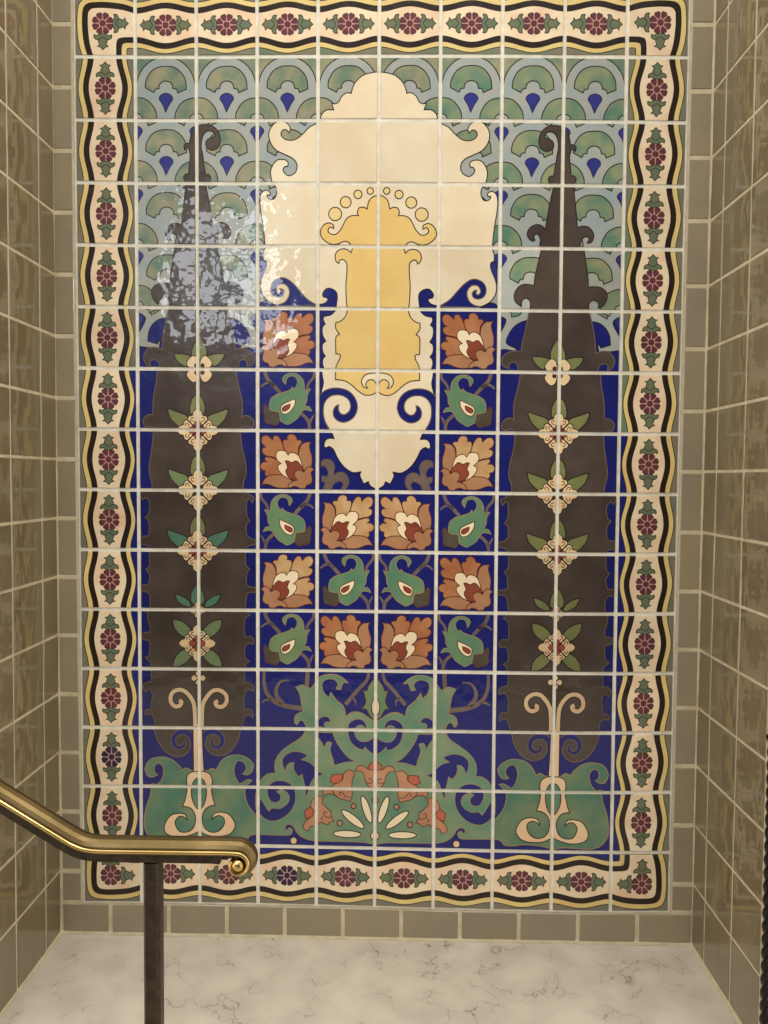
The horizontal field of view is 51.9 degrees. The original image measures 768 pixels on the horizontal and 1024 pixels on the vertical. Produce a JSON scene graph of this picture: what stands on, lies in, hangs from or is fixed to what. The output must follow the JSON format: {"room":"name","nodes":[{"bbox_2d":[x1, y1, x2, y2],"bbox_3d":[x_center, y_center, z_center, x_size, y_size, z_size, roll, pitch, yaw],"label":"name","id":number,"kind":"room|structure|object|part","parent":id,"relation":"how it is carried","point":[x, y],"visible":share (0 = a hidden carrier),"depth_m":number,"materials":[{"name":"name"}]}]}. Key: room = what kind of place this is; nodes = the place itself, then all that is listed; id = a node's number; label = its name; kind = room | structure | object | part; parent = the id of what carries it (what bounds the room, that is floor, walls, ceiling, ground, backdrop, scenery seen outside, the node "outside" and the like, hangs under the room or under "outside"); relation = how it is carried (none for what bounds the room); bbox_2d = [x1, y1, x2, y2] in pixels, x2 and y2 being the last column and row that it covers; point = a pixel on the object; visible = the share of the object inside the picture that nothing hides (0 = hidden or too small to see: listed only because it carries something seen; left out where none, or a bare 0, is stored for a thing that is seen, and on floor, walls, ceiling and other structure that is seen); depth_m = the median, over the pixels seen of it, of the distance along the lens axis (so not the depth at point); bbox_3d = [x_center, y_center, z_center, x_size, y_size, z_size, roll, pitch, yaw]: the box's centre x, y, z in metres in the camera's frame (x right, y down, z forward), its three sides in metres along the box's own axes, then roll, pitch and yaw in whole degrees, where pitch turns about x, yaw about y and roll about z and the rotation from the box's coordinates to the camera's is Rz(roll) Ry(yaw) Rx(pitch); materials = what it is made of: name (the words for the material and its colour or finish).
{"room":"stairwell","nodes":[
{"label":"stairwell","id":0,"kind":"room"},
{"bbox_2d":[0,0,60,1011],"bbox_3d":[-1.338,-0.305,1.884,1.003,2.832,0.484,1,2,1],"label":"wall","id":1,"kind":"structure","parent":0,"point":[30,874],"depth_m":1.86,"materials":[{"name":"tile"}]},
{"bbox_2d":[0,934,737,1023],"bbox_3d":[-0.053,1.219,0.815,3.800,0.100,2.700,1,2,1],"label":"floor","id":2,"kind":"structure","parent":0,"point":[82,979],"depth_m":1.88,"materials":[{"name":"stone"}]},
{"bbox_2d":[0,779,257,1023],"bbox_3d":[-0.405,0.684,0.953,0.506,0.952,0.060,1,2,1],"label":"handrail","id":3,"kind":"object","parent":2,"relation":"on","point":[152,851],"visible":1,"depth_m":0.93,"materials":[{"name":"brown metal"}]},
{"bbox_3d":[-0.277,0.784,0.955,0.020,0.741,0.019,1,2,1],"label":"post","id":4,"kind":"part","parent":3,"relation":"part of","materials":[{"name":"brown metal"}]},
{"bbox_2d":[759,734,767,1023],"bbox_3d":[0.793,0.788,1.616,0.063,0.706,0.063,1,2,1],"label":"post","id":5,"kind":"object","parent":2,"relation":"on","point":[763,1005],"visible":1,"depth_m":1.61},
{"bbox_2d":[52,0,715,942],"bbox_3d":[-0.014,-0.301,2.048,1.646,2.832,0.104,1,2,1],"label":"wall","id":6,"kind":"structure","parent":0,"point":[675,925],"depth_m":2.02,"materials":[{"name":"tile"}]},
{"bbox_2d":[73,0,690,911],"bbox_3d":[-0.019,-0.129,2.004,1.532,2.323,0.006,1,2,1],"label":"tile mural","id":7,"kind":"object","parent":6,"relation":"attached to","point":[379,303],"visible":0.99,"depth_m":2.00,"materials":[{"name":"tile"}]},
{"bbox_3d":[-0.477,0.649,2.046,0.188,0.397,0.005,1,2,1],"label":"scroll stem","id":8,"kind":"part","parent":7,"relation":"part of","materials":[{"name":"tile"}]},
{"bbox_2d":[260,434,313,488],"bbox_3d":[-0.246,-0.128,2.008,0.141,0.142,0.004,1,2,1],"label":"flower","id":9,"kind":"object","parent":7,"relation":"on","point":[286,460],"depth_m":2.01,"materials":[{"name":"tile"}]},
{"bbox_2d":[260,554,314,608],"bbox_3d":[-0.247,0.178,2.021,0.141,0.142,0.003,1,2,1],"label":"flower","id":10,"kind":"object","parent":7,"relation":"on","point":[287,581],"depth_m":2.02,"materials":[{"name":"tile"}]},
{"bbox_2d":[260,311,314,367],"bbox_3d":[-0.243,-0.435,1.994,0.141,0.142,0.003,1,2,2],"label":"flower","id":11,"kind":"object","parent":7,"relation":"on","point":[287,338],"depth_m":1.99,"materials":[{"name":"tile"}]},
{"bbox_2d":[319,614,373,668],"bbox_3d":[-0.097,0.332,2.025,0.141,0.142,0.004,1,2,1],"label":"flower","id":12,"kind":"object","parent":7,"relation":"on","point":[346,641],"depth_m":2.02,"materials":[{"name":"tile"}]},
{"bbox_2d":[319,495,374,549],"bbox_3d":[-0.094,0.026,2.012,0.141,0.142,0.003,1,2,1],"label":"flower","id":13,"kind":"object","parent":7,"relation":"on","point":[346,522],"depth_m":2.01,"materials":[{"name":"tile"}]},
{"bbox_3d":[-0.015,-0.542,1.985,0.294,0.499,0.004,1,2,1],"label":"yellow panel","id":14,"kind":"part","parent":7,"relation":"part of","materials":[{"name":"tile"}]},
{"bbox_2d":[378,615,432,668],"bbox_3d":[0.056,0.334,2.022,0.141,0.142,0.004,1,2,1],"label":"flower","id":15,"kind":"object","parent":7,"relation":"on","point":[404,641],"depth_m":2.02,"materials":[{"name":"tile"}]},
{"bbox_2d":[379,495,433,550],"bbox_3d":[0.057,0.028,2.009,0.141,0.142,0.003,1,2,1],"label":"flower","id":16,"kind":"object","parent":7,"relation":"on","point":[406,522],"depth_m":2.01,"materials":[{"name":"tile"}]},
{"bbox_2d":[438,556,493,610],"bbox_3d":[0.209,0.183,2.013,0.141,0.141,0.003,1,2,2],"label":"flower","id":17,"kind":"object","parent":7,"relation":"on","point":[465,583],"depth_m":2.01,"materials":[{"name":"tile"}]},
{"bbox_2d":[439,435,494,490],"bbox_3d":[0.211,-0.123,1.999,0.141,0.141,0.003,1,2,1],"label":"flower","id":18,"kind":"object","parent":7,"relation":"on","point":[466,462],"depth_m":2.00,"materials":[{"name":"tile"}]},
{"bbox_2d":[440,313,495,369],"bbox_3d":[0.212,-0.429,1.986,0.141,0.142,0.004,1,2,1],"label":"flower","id":19,"kind":"object","parent":7,"relation":"on","point":[467,340],"depth_m":1.98,"materials":[{"name":"tile"}]},
{"bbox_3d":[0.434,0.657,2.028,0.188,0.398,0.005,1,2,1],"label":"scroll stem","id":20,"kind":"part","parent":7,"relation":"part of","materials":[{"name":"tile"}]},
{"bbox_2d":[692,0,767,1023],"bbox_3d":[1.304,-0.281,1.833,1.003,2.832,0.484,1,2,1],"label":"wall","id":21,"kind":"structure","parent":0,"point":[732,717],"depth_m":1.80,"materials":[{"name":"tile"}]},
{"bbox_2d":[0,930,741,1023],"bbox_3d":[-0.030,1.119,1.871,1.645,0.009,0.381,1,2,1],"label":"trim","id":22,"kind":"structure","parent":21,"relation":"attached to","point":[701,961],"depth_m":2.05,"materials":[{"name":"stone"}]}
]}

